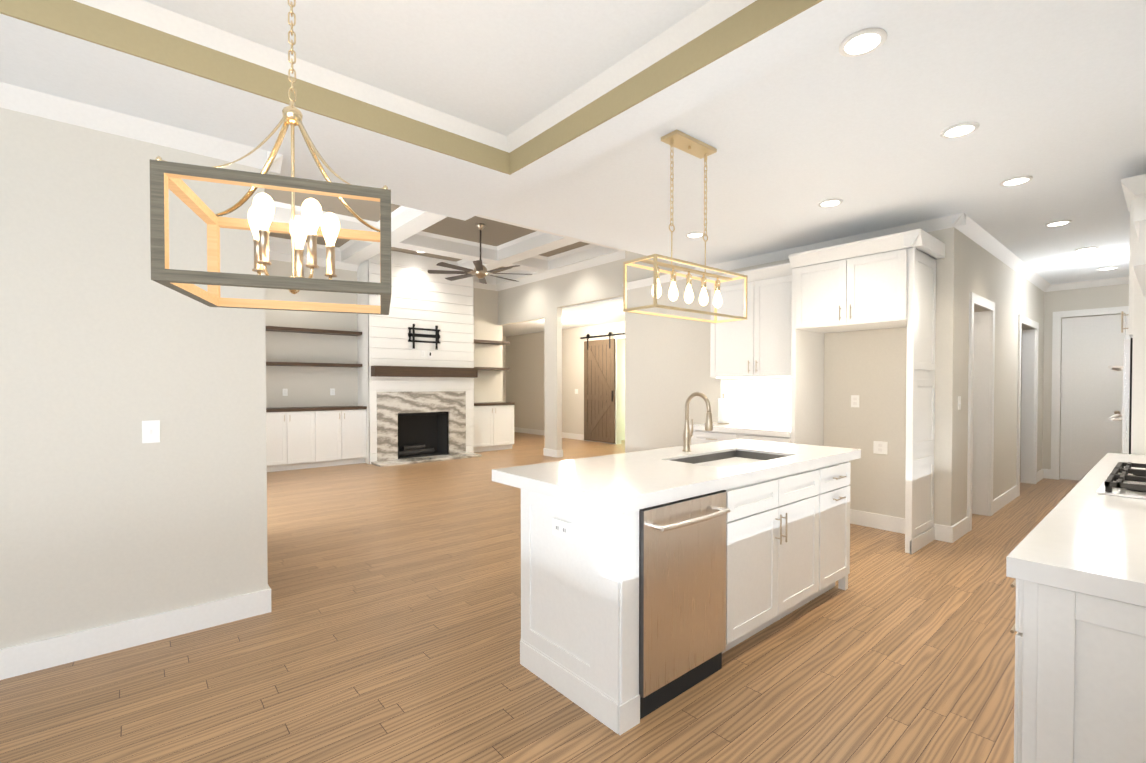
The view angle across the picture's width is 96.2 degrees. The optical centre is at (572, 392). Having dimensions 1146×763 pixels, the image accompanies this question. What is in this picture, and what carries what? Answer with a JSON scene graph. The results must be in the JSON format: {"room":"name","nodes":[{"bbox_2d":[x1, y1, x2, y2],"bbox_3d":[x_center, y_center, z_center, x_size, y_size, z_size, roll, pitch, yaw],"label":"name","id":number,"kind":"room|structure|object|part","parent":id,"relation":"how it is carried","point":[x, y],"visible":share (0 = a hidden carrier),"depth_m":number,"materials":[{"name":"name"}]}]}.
{"room":"kitchen","nodes":[
{"label":"kitchen","id":0,"kind":"room"},
{"bbox_2d":[0,107,267,648],"bbox_3d":[-4.484,-0.283,0.978,6.760,3.300,0.180,-1,1,-41],"label":"wall","id":1,"kind":"structure","parent":0,"point":[108,345],"depth_m":2.67,"materials":[{"name":"beige paint"}]},
{"bbox_2d":[142,420,159,442],"bbox_3d":[-2.262,0.213,2.757,0.075,0.120,0.015,-1,1,-41],"label":"light switch","id":2,"kind":"object","parent":1,"relation":"attached to","point":[151,431],"visible":1,"depth_m":2.76,"materials":[{"name":"white plastic"}]},
{"bbox_2d":[0,427,1050,679],"bbox_3d":[-2.581,1.226,6.188,16.400,0.140,13.470,-1,1,-41],"label":"baseboard","id":3,"kind":"structure","parent":1,"relation":"attached to","point":[42,655],"depth_m":2.81,"materials":[{"name":"white wood"}]},
{"bbox_2d":[0,82,1128,291],"bbox_3d":[-0.009,-1.420,3.147,16.400,0.165,5.560,-1,1,-41],"label":"crown molding","id":4,"kind":"structure","parent":1,"relation":"attached to","point":[33,102],"depth_m":2.95,"materials":[{"name":"white wood"}]},
{"bbox_2d":[265,259,502,407],"bbox_3d":[-3.829,-0.801,9.602,5.820,4.100,0.180,-1,1,-41],"label":"wall","id":5,"kind":"structure","parent":0,"point":[306,386],"depth_m":9.02,"materials":[{"name":"beige paint"}]},
{"bbox_2d":[282,389,287,395],"bbox_3d":[-4.832,0.002,8.628,0.075,0.120,0.009,-1,1,-41],"label":"outlet","id":6,"kind":"object","parent":5,"relation":"attached to","point":[285,391],"depth_m":8.63,"materials":[{"name":"white plastic"}]},
{"bbox_2d":[330,388,334,394],"bbox_3d":[-4.262,-0.004,9.116,0.075,0.120,0.009,-1,1,-41],"label":"outlet","id":7,"kind":"object","parent":5,"relation":"attached to","point":[332,390],"depth_m":9.11,"materials":[{"name":"white plastic"}]},
{"bbox_2d":[264,188,588,272],"bbox_3d":[-1.855,-2.550,7.318,5.920,0.100,6.220,-1,1,-41],"label":"ceiling","id":8,"kind":"structure","parent":0,"point":[495,233],"depth_m":7.83,"materials":[{"name":"paint"}]},
{"bbox_2d":[269,206,623,284],"bbox_3d":[-1.855,-2.385,7.320,5.520,0.230,5.820,-1,1,-41],"label":"ceiling beams","id":9,"kind":"structure","parent":8,"relation":"attached to","point":[408,224],"depth_m":8.49,"materials":[{"name":"white paint"}]},
{"bbox_2d":[428,223,531,283],"bbox_3d":[-1.386,-2.105,7.706,1.519,0.799,1.519,-1,1,-41],"label":"ceiling fan","id":10,"kind":"object","parent":8,"relation":"hanging from","point":[480,272],"visible":1,"depth_m":7.65,"materials":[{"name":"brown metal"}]},
{"bbox_2d":[503,336,505,401],"bbox_3d":[-2.934,-0.242,14.831,2.570,2.840,0.150,-1,1,-41],"label":"wall","id":11,"kind":"structure","parent":0,"point":[504,372],"depth_m":15.47,"materials":[{"name":"beige paint"}]},
{"bbox_2d":[0,432,1079,762],"bbox_3d":[-0.391,1.333,6.399,20.000,0.080,20.000,-1,1,-41],"label":"floor","id":12,"kind":"structure","parent":0,"point":[386,628],"depth_m":2.51,"materials":[{"name":"brown wood"}]},
{"bbox_2d":[266,326,366,471],"bbox_3d":[-4.725,0.103,8.394,2.502,2.325,0.503,-1,1,-41],"label":"base cabinet","id":13,"kind":"object","parent":12,"relation":"on","point":[307,437],"visible":0.56,"depth_m":8.54,"materials":[{"name":"white wood"}]},
{"bbox_2d":[357,260,480,466],"bbox_3d":[-2.823,-0.525,9.676,2.060,3.545,1.018,-1,1,-41],"label":"fireplace","id":14,"kind":"object","parent":12,"relation":"on","point":[419,409],"visible":1,"depth_m":9.54,"materials":[{"name":"white wood"}]},
{"bbox_2d":[408,324,439,349],"bbox_3d":[-2.755,-1.026,9.566,0.630,0.450,0.060,-1,1,-41],"label":"wall mount bracket","id":15,"kind":"object","parent":14,"relation":"attached to","point":[436,335],"visible":0.98,"depth_m":9.57,"materials":[{"name":"black metal"}]},
{"bbox_2d":[421,351,431,356],"bbox_3d":[-2.741,-0.713,9.616,0.198,0.101,0.008,-1,1,-41],"label":"outlet","id":16,"kind":"object","parent":14,"relation":"attached to","point":[423,353],"visible":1,"depth_m":9.61,"materials":[{"name":"white plastic"}]},
{"bbox_2d":[473,339,514,451],"bbox_3d":[-1.804,0.069,10.895,1.057,2.325,0.503,-1,1,-41],"label":"built-in shelving cabinet","id":17,"kind":"object","parent":12,"relation":"on","point":[493,426],"visible":0.79,"depth_m":10.78,"materials":[{"name":"white wood"}]},
{"bbox_2d":[520,456,855,734],"bbox_3d":[0.833,0.902,2.973,2.228,0.876,0.768,-1,1,-41],"label":"kitchen island","id":18,"kind":"object","parent":12,"relation":"on","point":[653,580],"depth_m":2.33,"materials":[{"name":"white wood"}]},
{"bbox_2d":[492,440,859,515],"bbox_3d":[0.785,0.435,3.129,2.390,0.068,0.938,-1,1,-41],"label":"island countertop","id":19,"kind":"structure","parent":18,"relation":"on","point":[614,483],"depth_m":2.62,"materials":[{"name":"white stone"}]},
{"bbox_2d":[680,392,712,451],"bbox_3d":[0.834,0.199,3.398,0.098,0.398,0.228,-1,1,-41],"label":"faucet","id":20,"kind":"object","parent":19,"relation":"on","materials":[{"name":"silver metal"}]},
{"bbox_2d":[676,448,779,467],"bbox_3d":[0.978,0.551,3.190,0.820,0.272,0.440,-1,1,-41],"label":"sink","id":21,"kind":"object","parent":19,"relation":"in","point":[737,456],"depth_m":3.42,"materials":[{"name":"silver metal"}]},
{"bbox_2d":[689,262,791,444],"bbox_3d":[1.932,-0.006,5.590,0.671,2.620,1.183,-1,1,-41],"label":"tall cabinet","id":22,"kind":"object","parent":12,"relation":"on","point":[750,361],"visible":0.48,"depth_m":5.62,"materials":[{"name":"wood"}]},
{"bbox_2d":[717,393,729,423],"bbox_3d":[1.738,0.191,5.942,0.140,0.353,0.138,-1,1,-41],"label":"paper towel holder","id":23,"kind":"object","parent":22,"relation":"on","point":[723,410],"visible":1,"depth_m":5.90,"materials":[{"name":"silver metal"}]},
{"bbox_2d":[789,229,944,553],"bbox_3d":[2.663,0.006,4.724,0.686,2.620,1.080,-1,1,-41],"label":"tall cabinet","id":24,"kind":"object","parent":12,"relation":"on","point":[885,282],"visible":0.96,"depth_m":4.46,"materials":[{"name":"white wood"}]},
{"bbox_2d":[1006,453,1145,762],"bbox_3d":[2.555,0.886,2.162,3.193,0.930,0.671,-1,1,-41],"label":"base cabinet","id":25,"kind":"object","parent":12,"relation":"on","point":[1076,562],"depth_m":1.29,"materials":[{"name":"white wood"}]},
{"bbox_2d":[1097,462,1145,498],"bbox_3d":[2.655,0.391,2.228,0.880,0.054,0.480,-1,1,-41],"label":"gas cooktop","id":26,"kind":"object","parent":25,"relation":"in","point":[1126,481],"visible":1,"depth_m":2.21,"materials":[{"name":"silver metal"}]},
{"bbox_2d":[1107,174,1145,454],"bbox_3d":[4.068,-0.027,3.432,0.860,2.720,0.653,-1,1,-41],"label":"tall cabinet","id":27,"kind":"object","parent":12,"relation":"on","point":[1133,414],"visible":0.67,"depth_m":3.34,"materials":[{"name":"white wood"}]},
{"bbox_2d":[498,259,624,449],"bbox_3d":[-0.187,-0.800,9.553,0.350,4.100,4.630,-1,1,-41],"label":"wall","id":28,"kind":"structure","parent":0,"point":[547,300],"depth_m":9.85,"materials":[{"name":"beige paint"}]},
{"bbox_2d":[269,201,624,290],"bbox_3d":[-1.855,-2.335,7.321,5.520,0.330,5.820,-1,1,-41],"label":"crown molding","id":29,"kind":"structure","parent":28,"relation":"attached to","point":[616,256],"depth_m":8.82,"materials":[{"name":"white wood"}]},
{"bbox_2d":[503,297,624,336],"bbox_3d":[0.577,-1.681,12.532,4.700,0.100,8.180,-1,1,-41],"label":"ceiling","id":30,"kind":"structure","parent":0,"point":[597,312],"depth_m":11.11,"materials":[{"name":"white paint"}]},
{"bbox_2d":[506,321,624,443],"bbox_3d":[0.667,-0.210,12.485,0.150,2.840,8.100,-1,1,-41],"label":"wall","id":31,"kind":"structure","parent":0,"point":[525,374],"depth_m":14.08,"materials":[{"name":"beige paint"}]},
{"bbox_2d":[580,332,624,442],"bbox_3d":[0.869,-0.110,12.066,0.084,2.610,2.100,-1,1,-41],"label":"barn door","id":32,"kind":"structure","parent":31,"relation":"in","point":[599,390],"depth_m":12.32,"materials":[{"name":"brown wood"}]},
{"bbox_2d":[0,0,1145,284],"bbox_3d":[1.947,-1.543,0.976,16.550,0.301,8.780,-1,1,-41],"label":"ceiling","id":33,"kind":"structure","parent":0,"point":[790,112],"depth_m":2.69,"materials":[{"name":"white paint"}]},
{"bbox_2d":[150,0,390,314],"bbox_3d":[-0.876,-0.944,1.604,0.568,1.315,0.482,0,1,-21],"label":"dining chandelier","id":34,"kind":"object","parent":33,"relation":"hanging from","point":[165,176],"visible":1,"depth_m":1.50,"materials":[{"name":"grey wood"}]},
{"bbox_3d":[-0.876,-0.444,1.611,0.568,0.315,0.482,0,1,-21],"label":"frame","id":35,"kind":"part","parent":34,"relation":"part of","materials":[{"name":"grey wood"}]},
{"bbox_3d":[-0.876,-1.254,1.600,0.103,0.694,0.102,0,1,-21],"label":"chain","id":36,"kind":"part","parent":34,"relation":"part of","materials":[{"name":"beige metal"}]},
{"bbox_2d":[74,0,513,152],"bbox_3d":[-1.525,-1.579,2.360,2.980,0.064,0.065,-1,1,-41],"label":"crown molding","id":37,"kind":"structure","parent":33,"relation":"attached to","point":[142,12],"depth_m":2.47,"materials":[{"name":"white wood"}]},
{"bbox_2d":[506,0,756,149],"bbox_3d":[0.235,-1.582,2.545,0.064,0.064,1.890,-1,1,-41],"label":"crown molding","id":38,"kind":"structure","parent":33,"relation":"attached to","point":[707,16],"depth_m":2.48,"materials":[{"name":"white wood"}]},
{"bbox_2d":[623,130,747,322],"bbox_3d":[0.702,-0.981,3.108,0.873,1.040,0.243,-1,1,-39],"label":"pendant light","id":39,"kind":"object","parent":33,"relation":"hanging from","point":[680,140],"visible":1,"depth_m":3.07,"materials":[{"name":"gold metal"}]},
{"bbox_2d":[686,232,703,237],"bbox_3d":[1.183,-1.521,4.983,0.180,0.012,0.180,-1,1,-41],"label":"recessed light","id":40,"kind":"object","parent":33,"relation":"in","point":[694,234],"visible":0.94,"depth_m":4.96,"materials":[{"name":"beige plastic"}]},
{"bbox_2d":[818,199,842,206],"bbox_3d":[2.059,-1.509,4.114,0.180,0.012,0.180,-1,1,-41],"label":"recessed light","id":41,"kind":"object","parent":33,"relation":"in","point":[830,203],"visible":0.96,"depth_m":4.10,"materials":[{"name":"beige plastic"}]},
{"bbox_2d":[839,28,886,56],"bbox_3d":[1.232,-1.483,2.188,0.180,0.012,0.180,-1,1,-41],"label":"recessed light","id":42,"kind":"object","parent":33,"relation":"in","point":[862,42],"visible":1,"depth_m":2.18,"materials":[{"name":"beige plastic"}]},
{"bbox_2d":[940,122,978,137],"bbox_3d":[2.209,-1.493,2.939,0.180,0.012,0.180,-1,1,-41],"label":"recessed light","id":43,"kind":"object","parent":33,"relation":"in","point":[960,129],"visible":1,"depth_m":2.93,"materials":[{"name":"beige plastic"}]},
{"bbox_2d":[1000,176,1032,185],"bbox_3d":[3.163,-1.503,3.670,0.180,0.012,0.180,-1,1,-41],"label":"recessed light","id":44,"kind":"object","parent":33,"relation":"in","point":[1017,180],"visible":0.96,"depth_m":3.66,"materials":[{"name":"beige plastic"}]},
{"bbox_2d":[1045,220,1071,226],"bbox_3d":[4.368,-1.516,4.630,0.180,0.012,0.180,-1,1,-41],"label":"recessed light","id":45,"kind":"object","parent":33,"relation":"in","point":[1058,223],"visible":1,"depth_m":4.62,"materials":[{"name":"beige plastic"}]},
{"bbox_2d":[1075,247,1098,251],"bbox_3d":[5.500,-1.528,5.506,0.180,0.012,0.180,-1,1,-41],"label":"recessed light","id":46,"kind":"object","parent":33,"relation":"in","point":[1085,249],"visible":1,"depth_m":5.50,"materials":[{"name":"beige plastic"}]},
{"bbox_2d":[1097,266,1117,269],"bbox_3d":[6.670,-1.541,6.415,0.180,0.012,0.180,-1,1,-41],"label":"recessed light","id":47,"kind":"object","parent":33,"relation":"in","point":[1109,268],"visible":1,"depth_m":6.40,"materials":[{"name":"beige"}]},
{"bbox_2d":[621,339,624,439],"bbox_3d":[1.579,-0.221,13.265,2.250,2.840,0.100,-1,1,-41],"label":"wall","id":48,"kind":"structure","parent":0,"point":[622,389],"depth_m":12.91,"materials":[{"name":"beige paint"}]},
{"bbox_2d":[625,227,967,525],"bbox_3d":[2.212,-0.754,6.128,0.460,4.100,3.935,-1,1,-41],"label":"wall","id":49,"kind":"structure","parent":0,"point":[667,366],"depth_m":5.08,"materials":[{"name":"beige paint"}]},
{"bbox_2d":[851,395,858,406],"bbox_3d":[2.796,0.091,5.096,0.008,0.120,0.075,-1,1,-41],"label":"outlet","id":50,"kind":"object","parent":49,"relation":"attached to","point":[854,400],"visible":1,"depth_m":5.09,"materials":[{"name":"white plastic"}]},
{"bbox_2d":[873,441,887,454],"bbox_3d":[2.946,0.533,4.928,0.008,0.120,0.120,-1,1,-41],"label":"outlet","id":51,"kind":"object","parent":49,"relation":"attached to","point":[879,447],"visible":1,"depth_m":4.92,"materials":[{"name":"white plastic"}]},
{"bbox_2d":[958,396,960,409],"bbox_3d":[3.482,0.097,4.626,0.075,0.120,0.015,-1,1,-41],"label":"light switch","id":52,"kind":"object","parent":49,"relation":"attached to","point":[959,402],"visible":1,"depth_m":4.62,"materials":[{"name":"white plastic"}]},
{"bbox_2d":[965,237,1043,516],"bbox_3d":[5.273,-0.125,6.259,4.350,2.840,0.140,-1,1,-41],"label":"wall","id":53,"kind":"structure","parent":0,"point":[1010,293],"depth_m":5.90,"materials":[{"name":"beige paint"}]},
{"bbox_2d":[1020,284,1128,478],"bbox_3d":[7.103,-0.143,7.582,0.150,2.840,3.320,-1,1,-41],"label":"wall","id":54,"kind":"structure","parent":0,"point":[1091,298],"depth_m":7.51,"materials":[{"name":"beige paint"}]},
{"bbox_2d":[1060,314,1124,480],"bbox_3d":[7.308,0.099,7.247,0.118,2.340,0.628,-1,1,-41],"label":"door","id":55,"kind":"structure","parent":54,"relation":"in","point":[1091,390],"depth_m":7.28,"materials":[{"name":"white wood"}]},
{"bbox_3d":[4.335,-0.082,3.127,10.150,2.840,0.150,-1,1,-41],"label":"wall","id":56,"kind":"structure","parent":0,"visible":0},
{"bbox_2d":[1133,207,1145,295],"bbox_3d":[2.714,-0.988,2.140,1.050,0.998,0.471,-1,1,-41],"label":"range hood","id":57,"kind":"object","parent":56,"relation":"attached to","point":[1139,263],"visible":1,"depth_m":1.98,"materials":[{"name":"white paint"}]},
{"bbox_3d":[4.771,-0.133,6.846,4.350,2.840,1.405,-1,1,-41],"label":"wall","id":58,"kind":"structure","parent":0,"visible":0},
{"bbox_2d":[613,335,624,443],"bbox_3d":[1.295,-0.049,11.623,0.020,2.540,1.050,-1,1,-41],"label":"door frame","id":59,"kind":"structure","parent":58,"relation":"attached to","point":[618,336],"depth_m":11.96,"materials":[{"name":"white wood"}]},
{"bbox_2d":[967,292,994,531],"bbox_3d":[4.095,0.185,5.149,0.970,2.250,0.020,-1,1,-41],"label":"door frame","id":60,"kind":"structure","parent":58,"relation":"attached to","point":[981,370],"depth_m":5.43,"materials":[{"name":"white wood"}]},
{"bbox_2d":[1016,315,1038,495],"bbox_3d":[6.009,0.163,6.788,1.330,2.250,0.020,-1,1,-41],"label":"door frame","id":61,"kind":"structure","parent":58,"relation":"attached to","point":[1027,399],"depth_m":7.19,"materials":[{"name":"white wood"}]},
{"bbox_2d":[1051,306,1130,479],"bbox_3d":[7.292,0.056,7.233,0.020,2.450,0.820,-1,1,-41],"label":"door frame","id":62,"kind":"structure","parent":58,"relation":"attached to","point":[1056,328],"depth_m":7.49,"materials":[{"name":"white wood"}]}
]}

